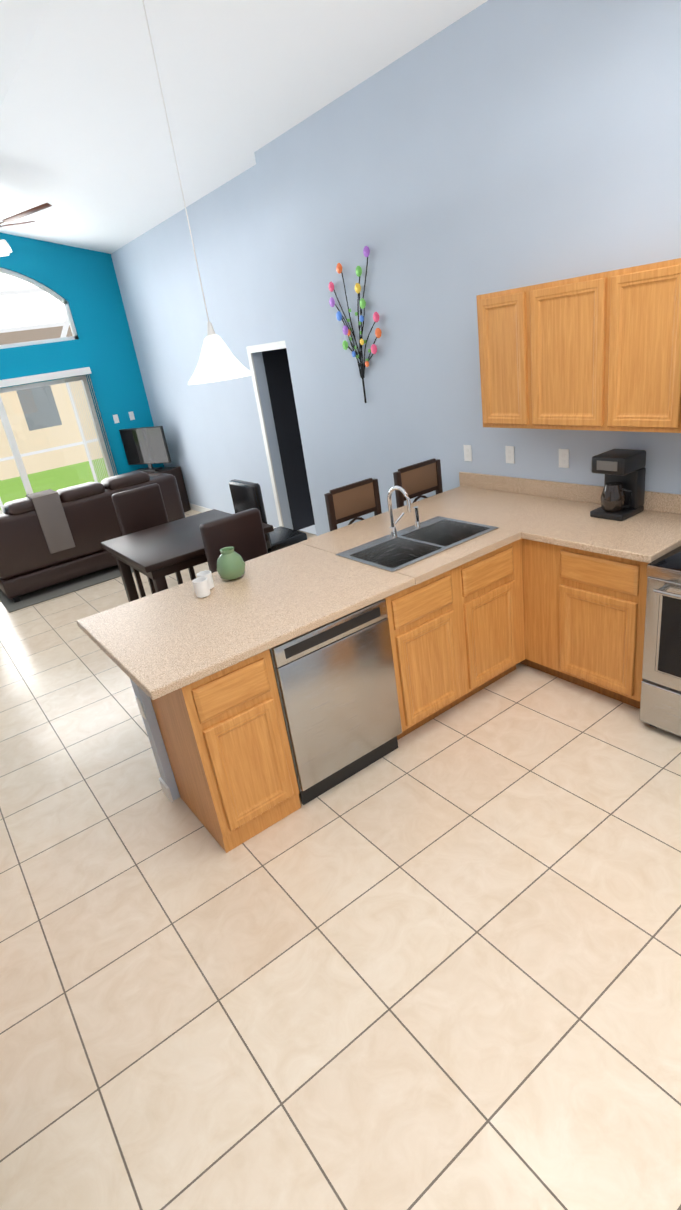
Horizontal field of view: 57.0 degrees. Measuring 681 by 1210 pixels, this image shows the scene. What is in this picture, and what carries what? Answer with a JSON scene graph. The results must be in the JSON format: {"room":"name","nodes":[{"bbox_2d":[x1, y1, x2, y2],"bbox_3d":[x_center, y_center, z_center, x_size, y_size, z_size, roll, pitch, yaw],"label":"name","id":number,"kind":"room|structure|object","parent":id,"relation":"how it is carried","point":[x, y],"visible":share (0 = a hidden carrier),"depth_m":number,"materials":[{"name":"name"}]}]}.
{"room":"kitchen and dining room","nodes":[
{"label":"kitchen and dining room","id":0,"kind":"room"},
{"bbox_2d":[0,233,163,475],"bbox_3d":[-4.680,-2.880,8.285,4.650,4.250,0.150,-23,27,-30],"label":"wall","id":1,"kind":"structure","parent":0,"point":[83,283],"depth_m":8.75,"materials":[{"name":"paint"}]},
{"bbox_2d":[0,268,77,348],"bbox_3d":[-4.713,-3.769,7.976,2.427,1.018,0.060,-23,27,-30],"label":"transom","id":2,"kind":"object","parent":1,"relation":"in","point":[74,336],"visible":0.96,"depth_m":8.44,"materials":[{"name":"white"}]},
{"bbox_2d":[0,376,112,511],"bbox_3d":[-4.457,-1.920,8.749,2.396,2.078,0.080,-23,27,-30],"label":"sliding glass door","id":3,"kind":"structure","parent":1,"relation":"in","point":[12,443],"depth_m":8.77,"materials":[{"name":"white"}]},
{"bbox_2d":[0,367,117,482],"bbox_3d":[-4.398,-1.952,8.635,2.520,2.150,0.081,-23,27,-30],"label":"window blinds","id":4,"kind":"object","parent":1,"relation":"attached to","point":[44,377],"visible":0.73,"depth_m":8.86,"materials":[{"name":"white"}]},
{"bbox_2d":[113,414,119,422],"bbox_3d":[-3.315,-2.750,9.268,0.072,0.120,0.010,-23,27,-30],"label":"outlet","id":5,"kind":"object","parent":1,"relation":"attached to","point":[115,417],"depth_m":9.27,"materials":[{"name":"white plastic"}]},
{"bbox_2d":[128,411,134,419],"bbox_3d":[-3.124,-2.831,9.388,0.072,0.120,0.010,-23,27,-30],"label":"outlet","id":6,"kind":"object","parent":1,"relation":"attached to","point":[131,414],"depth_m":9.39,"materials":[{"name":"white plastic"}]},
{"bbox_2d":[130,679,179,801],"bbox_3d":[-0.122,0.236,3.686,2.164,0.905,0.122,-23,27,-30],"label":"wall","id":7,"kind":"structure","parent":0,"point":[168,784],"depth_m":3.17,"materials":[{"name":"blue paint"}]},
{"bbox_2d":[135,696,145,718],"bbox_3d":[-0.989,0.508,3.104,0.006,0.110,0.060,-23,27,-30],"label":"outlet","id":8,"kind":"object","parent":7,"relation":"attached to","point":[138,701],"depth_m":3.09,"materials":[{"name":"white plastic"}]},
{"bbox_2d":[0,0,487,253],"bbox_3d":[-1.642,-2.764,2.926,5.400,0.856,12.050,-23,27,-30],"label":"ceiling","id":9,"kind":"structure","parent":0,"point":[86,151],"depth_m":4.33,"materials":[{"name":"white paint"}]},
{"bbox_2d":[0,203,51,256],"bbox_3d":[-3.498,-3.789,6.077,1.226,0.700,1.274,-23,27,-30],"label":"ceiling fan","id":10,"kind":"object","parent":9,"relation":"hanging from","point":[5,249],"visible":1,"depth_m":6.15,"materials":[{"name":"brown metal"}]},
{"bbox_2d":[142,0,252,384],"bbox_3d":[-0.909,-2.356,3.635,0.420,2.001,0.420,-23,27,-30],"label":"pendant light","id":11,"kind":"object","parent":9,"relation":"hanging from","point":[218,361],"visible":1,"depth_m":3.88,"materials":[{"name":"white glass"}]},
{"bbox_2d":[0,509,680,1209],"bbox_3d":[-1.091,0.615,4.436,5.200,0.100,12.100,-23,27,-30],"label":"floor","id":12,"kind":"structure","parent":0,"point":[434,963],"depth_m":2.29,"materials":[{"name":"tile"}]},
{"bbox_2d":[0,565,133,612],"bbox_3d":[-2.982,-0.567,7.713,2.400,0.010,1.950,-23,27,-30],"label":"living room rug","id":13,"kind":"object","parent":12,"relation":"on","point":[63,588],"visible":0.18,"depth_m":6.81,"materials":[{"name":"grey carpet"}]},
{"bbox_2d":[0,471,184,601],"bbox_3d":[-2.966,-0.920,7.251,2.100,0.986,0.990,-23,27,-30],"label":"sofa","id":14,"kind":"object","parent":13,"relation":"on","point":[29,562],"visible":0.56,"depth_m":6.73,"materials":[{"name":"brown leather"}]},
{"bbox_2d":[26,489,74,553],"bbox_3d":[-3.092,-0.895,6.693,0.260,0.602,0.332,-23,27,-30],"label":"throw blanket","id":15,"kind":"object","parent":14,"relation":"on","point":[48,506],"visible":1,"depth_m":6.56,"materials":[{"name":"grey fabric"}]},
{"bbox_2d":[112,483,195,597],"bbox_3d":[-1.748,-0.573,5.963,0.460,1.050,0.460,-23,27,-30],"label":"dining chair","id":16,"kind":"object","parent":12,"relation":"on","point":[139,508],"visible":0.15,"depth_m":5.94,"materials":[{"name":"brown leather"}]},
{"bbox_2d":[119,426,190,512],"bbox_3d":[-2.797,-1.972,9.293,0.840,1.280,0.400,5,27,29],"label":"tv stand","id":17,"kind":"object","parent":12,"relation":"on","point":[146,445],"visible":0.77,"depth_m":9.15,"materials":[{"name":"brown wood"}]},
{"bbox_2d":[101,509,273,601],"bbox_3d":[-1.255,-0.249,5.404,1.100,0.760,1.100,-23,27,-30],"label":"dining table","id":18,"kind":"object","parent":12,"relation":"on","point":[157,554],"visible":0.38,"depth_m":5.09,"materials":[{"name":"brown wood"}]},
{"bbox_2d":[150,649,300,852],"bbox_3d":[-0.571,0.599,3.006,0.417,0.904,0.568,-23,27,-30],"label":"base cabinet","id":19,"kind":"object","parent":12,"relation":"on","point":[224,732],"depth_m":2.79,"materials":[{"name":"brown wood"}]},
{"bbox_2d":[77,472,588,699],"bbox_3d":[0.086,-0.304,3.526,2.857,0.145,1.090,-23,27,-30],"label":"countertop","id":20,"kind":"structure","parent":19,"relation":"on","point":[154,646],"depth_m":3.19,"materials":[{"name":"stone"}]},
{"bbox_2d":[192,570,213,597],"bbox_3d":[-0.726,-0.110,3.333,0.080,0.090,0.180,-8,23,3],"label":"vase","id":21,"kind":"object","parent":20,"relation":"on","point":[203,583],"depth_m":3.28,"materials":[{"name":"ceramic"}]},
{"bbox_2d":[216,547,244,579],"bbox_3d":[-0.609,-0.229,3.464,0.162,0.170,0.162,15,32,43],"label":"vase","id":22,"kind":"object","parent":20,"relation":"on","point":[230,563],"depth_m":3.41,"materials":[{"name":"green ceramic"}]},
{"bbox_2d":[336,486,498,572],"bbox_3d":[0.434,-0.431,3.588,0.820,0.486,0.495,-23,27,-30],"label":"sink","id":23,"kind":"object","parent":20,"relation":"in","point":[394,550],"visible":0.73,"depth_m":3.71,"materials":[{"name":"silver metal"}]},
{"bbox_2d":[199,508,267,572],"bbox_3d":[-0.815,-0.193,4.746,0.460,1.050,0.460,-23,27,-30],"label":"dining chair","id":24,"kind":"object","parent":12,"relation":"on","point":[242,533],"visible":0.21,"depth_m":4.41,"materials":[{"name":"brown leather"}]},
{"bbox_2d":[229,479,306,552],"bbox_3d":[-0.624,-0.659,5.760,0.460,1.050,0.460,-23,27,-30],"label":"dining chair","id":25,"kind":"object","parent":12,"relation":"on","point":[245,495],"visible":0.5,"depth_m":5.54,"materials":[{"name":"black leather"}]},
{"bbox_2d":[270,599,401,804],"bbox_3d":[-0.138,0.419,3.274,0.648,0.900,0.571,-23,27,-30],"label":"dishwasher","id":26,"kind":"object","parent":12,"relation":"on","point":[336,686],"visible":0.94,"depth_m":3.02,"materials":[{"name":"silver metal"}]},
{"bbox_2d":[324,478,381,530],"bbox_3d":[0.258,-0.234,4.297,0.440,1.175,0.400,-23,27,-30],"label":"bar stool","id":27,"kind":"object","parent":12,"relation":"on","point":[355,501],"visible":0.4,"depth_m":4.23,"materials":[{"name":"brown wood"}]},
{"bbox_2d":[393,458,442,507],"bbox_3d":[0.735,-0.438,4.599,0.440,1.175,0.400,-23,27,-30],"label":"bar stool","id":28,"kind":"object","parent":12,"relation":"on","point":[418,480],"visible":0.35,"depth_m":4.54,"materials":[{"name":"brown wood"}]},
{"bbox_2d":[519,538,554,675],"bbox_3d":[1.248,-0.120,4.022,0.626,0.904,0.812,-23,27,-30],"label":"base cabinet","id":29,"kind":"object","parent":12,"relation":"on","point":[538,558],"depth_m":3.66,"materials":[{"name":"brown wood"}]},
{"bbox_2d":[555,545,648,708],"bbox_3d":[1.641,0.039,3.510,0.626,0.904,0.518,-23,27,-30],"label":"base cabinet","id":30,"kind":"object","parent":12,"relation":"on","point":[584,618],"depth_m":3.35,"materials":[{"name":"brown wood"}]},
{"bbox_2d":[521,485,680,562],"bbox_3d":[1.493,-0.458,3.377,0.667,0.145,0.730,-23,27,-30],"label":"countertop","id":31,"kind":"structure","parent":30,"relation":"on","point":[648,535],"depth_m":3.41,"materials":[{"name":"laminate"}]},
{"bbox_2d":[590,449,645,520],"bbox_3d":[1.547,-0.673,3.497,0.220,0.345,0.206,-23,27,-30],"label":"coffee maker","id":32,"kind":"object","parent":31,"relation":"on","point":[623,491],"visible":1,"depth_m":3.45,"materials":[{"name":"black plastic"}]},
{"bbox_2d":[639,546,680,736],"bbox_3d":[1.939,0.070,2.912,0.731,1.235,0.756,-23,27,-30],"label":"range","id":33,"kind":"object","parent":12,"relation":"on","point":[660,704],"visible":1,"depth_m":3.02,"materials":[{"name":"silver metal"}]},
{"bbox_2d":[111,0,680,535],"bbox_3d":[-1.161,-1.409,3.608,5.570,4.250,11.920,-23,27,-30],"label":"wall","id":34,"kind":"structure","parent":0,"point":[449,174],"depth_m":4.35,"materials":[{"name":"blue paint"}]},
{"bbox_2d":[189,340,285,527],"bbox_3d":[-1.583,-2.082,8.041,0.018,2.120,4.270,-23,27,-30],"label":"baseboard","id":35,"kind":"structure","parent":34,"relation":"attached to","point":[266,347],"depth_m":6.89,"materials":[{"name":"white"}]},
{"bbox_2d":[329,246,381,402],"bbox_3d":[0.131,-2.173,4.974,0.027,1.106,0.612,-23,27,-30],"label":"wall art","id":36,"kind":"object","parent":34,"relation":"attached to","point":[361,303],"visible":1,"depth_m":4.97,"materials":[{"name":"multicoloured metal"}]},
{"bbox_2d":[463,445,471,460],"bbox_3d":[0.916,-1.093,4.517,0.008,0.116,0.072,-23,27,-30],"label":"outlet","id":37,"kind":"object","parent":34,"relation":"attached to","point":[467,448],"depth_m":4.51,"materials":[{"name":"white plastic"}]},
{"bbox_2d":[476,288,523,427],"bbox_3d":[1.061,-1.460,3.721,0.318,0.750,0.367,-23,27,-30],"label":"upper cabinet","id":38,"kind":"object","parent":34,"relation":"attached to","point":[500,315],"depth_m":3.64,"materials":[{"name":"brown wood"}]},
{"bbox_2d":[505,446,514,463],"bbox_3d":[1.139,-1.011,4.220,0.008,0.116,0.072,-23,27,-30],"label":"outlet","id":39,"kind":"object","parent":34,"relation":"attached to","point":[509,450],"depth_m":4.22,"materials":[{"name":"white plastic"}]},
{"bbox_2d":[520,272,603,430],"bbox_3d":[1.310,-1.359,3.397,0.318,0.750,0.475,-23,27,-30],"label":"upper cabinet","id":40,"kind":"object","parent":34,"relation":"attached to","point":[599,351],"depth_m":3.33,"materials":[{"name":"brown wood"}]},
{"bbox_2d":[559,449,568,467],"bbox_3d":[1.386,-0.910,3.898,0.008,0.116,0.072,-23,27,-30],"label":"outlet","id":41,"kind":"object","parent":34,"relation":"attached to","point":[563,457],"depth_m":3.89,"materials":[{"name":"white plastic"}]},
{"bbox_2d":[600,258,680,432],"bbox_3d":[1.574,-1.252,3.053,0.318,0.750,0.418,-23,27,-30],"label":"upper cabinet","id":42,"kind":"object","parent":34,"relation":"attached to","point":[640,319],"depth_m":2.99,"materials":[{"name":"brown wood"}]},
{"label":"outside","id":43,"kind":"structure","parent":0,"visible":0},
{"bbox_2d":[0,273,65,328],"bbox_3d":[-11.002,-9.247,15.698,28.000,12.200,0.100,-23,27,-30],"label":"sky","id":44,"kind":"structure","parent":43,"point":[30,300],"depth_m":17.58,"materials":[{"name":"white"}]},
{"bbox_2d":[0,458,107,513],"bbox_3d":[-6.942,-2.509,13.840,28.000,0.100,10.800,-23,27,-30],"label":"lawn","id":45,"kind":"structure","parent":43,"point":[17,488],"depth_m":14.52,"materials":[{"name":"green plant"}]},
{"bbox_2d":[0,288,97,509],"bbox_3d":[-5.667,-3.117,9.831,7.250,3.747,3.239,-23,27,-30],"label":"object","id":46,"kind":"object","parent":45,"relation":"on","point":[39,326],"depth_m":10.76,"materials":[{"name":"metal"}]},
{"bbox_2d":[0,325,102,480],"bbox_3d":[-6.521,-6.146,17.573,7.900,3.470,3.000,-23,27,-30],"label":"house","id":47,"kind":"structure","parent":45,"relation":"on","point":[44,396],"depth_m":15.96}
]}

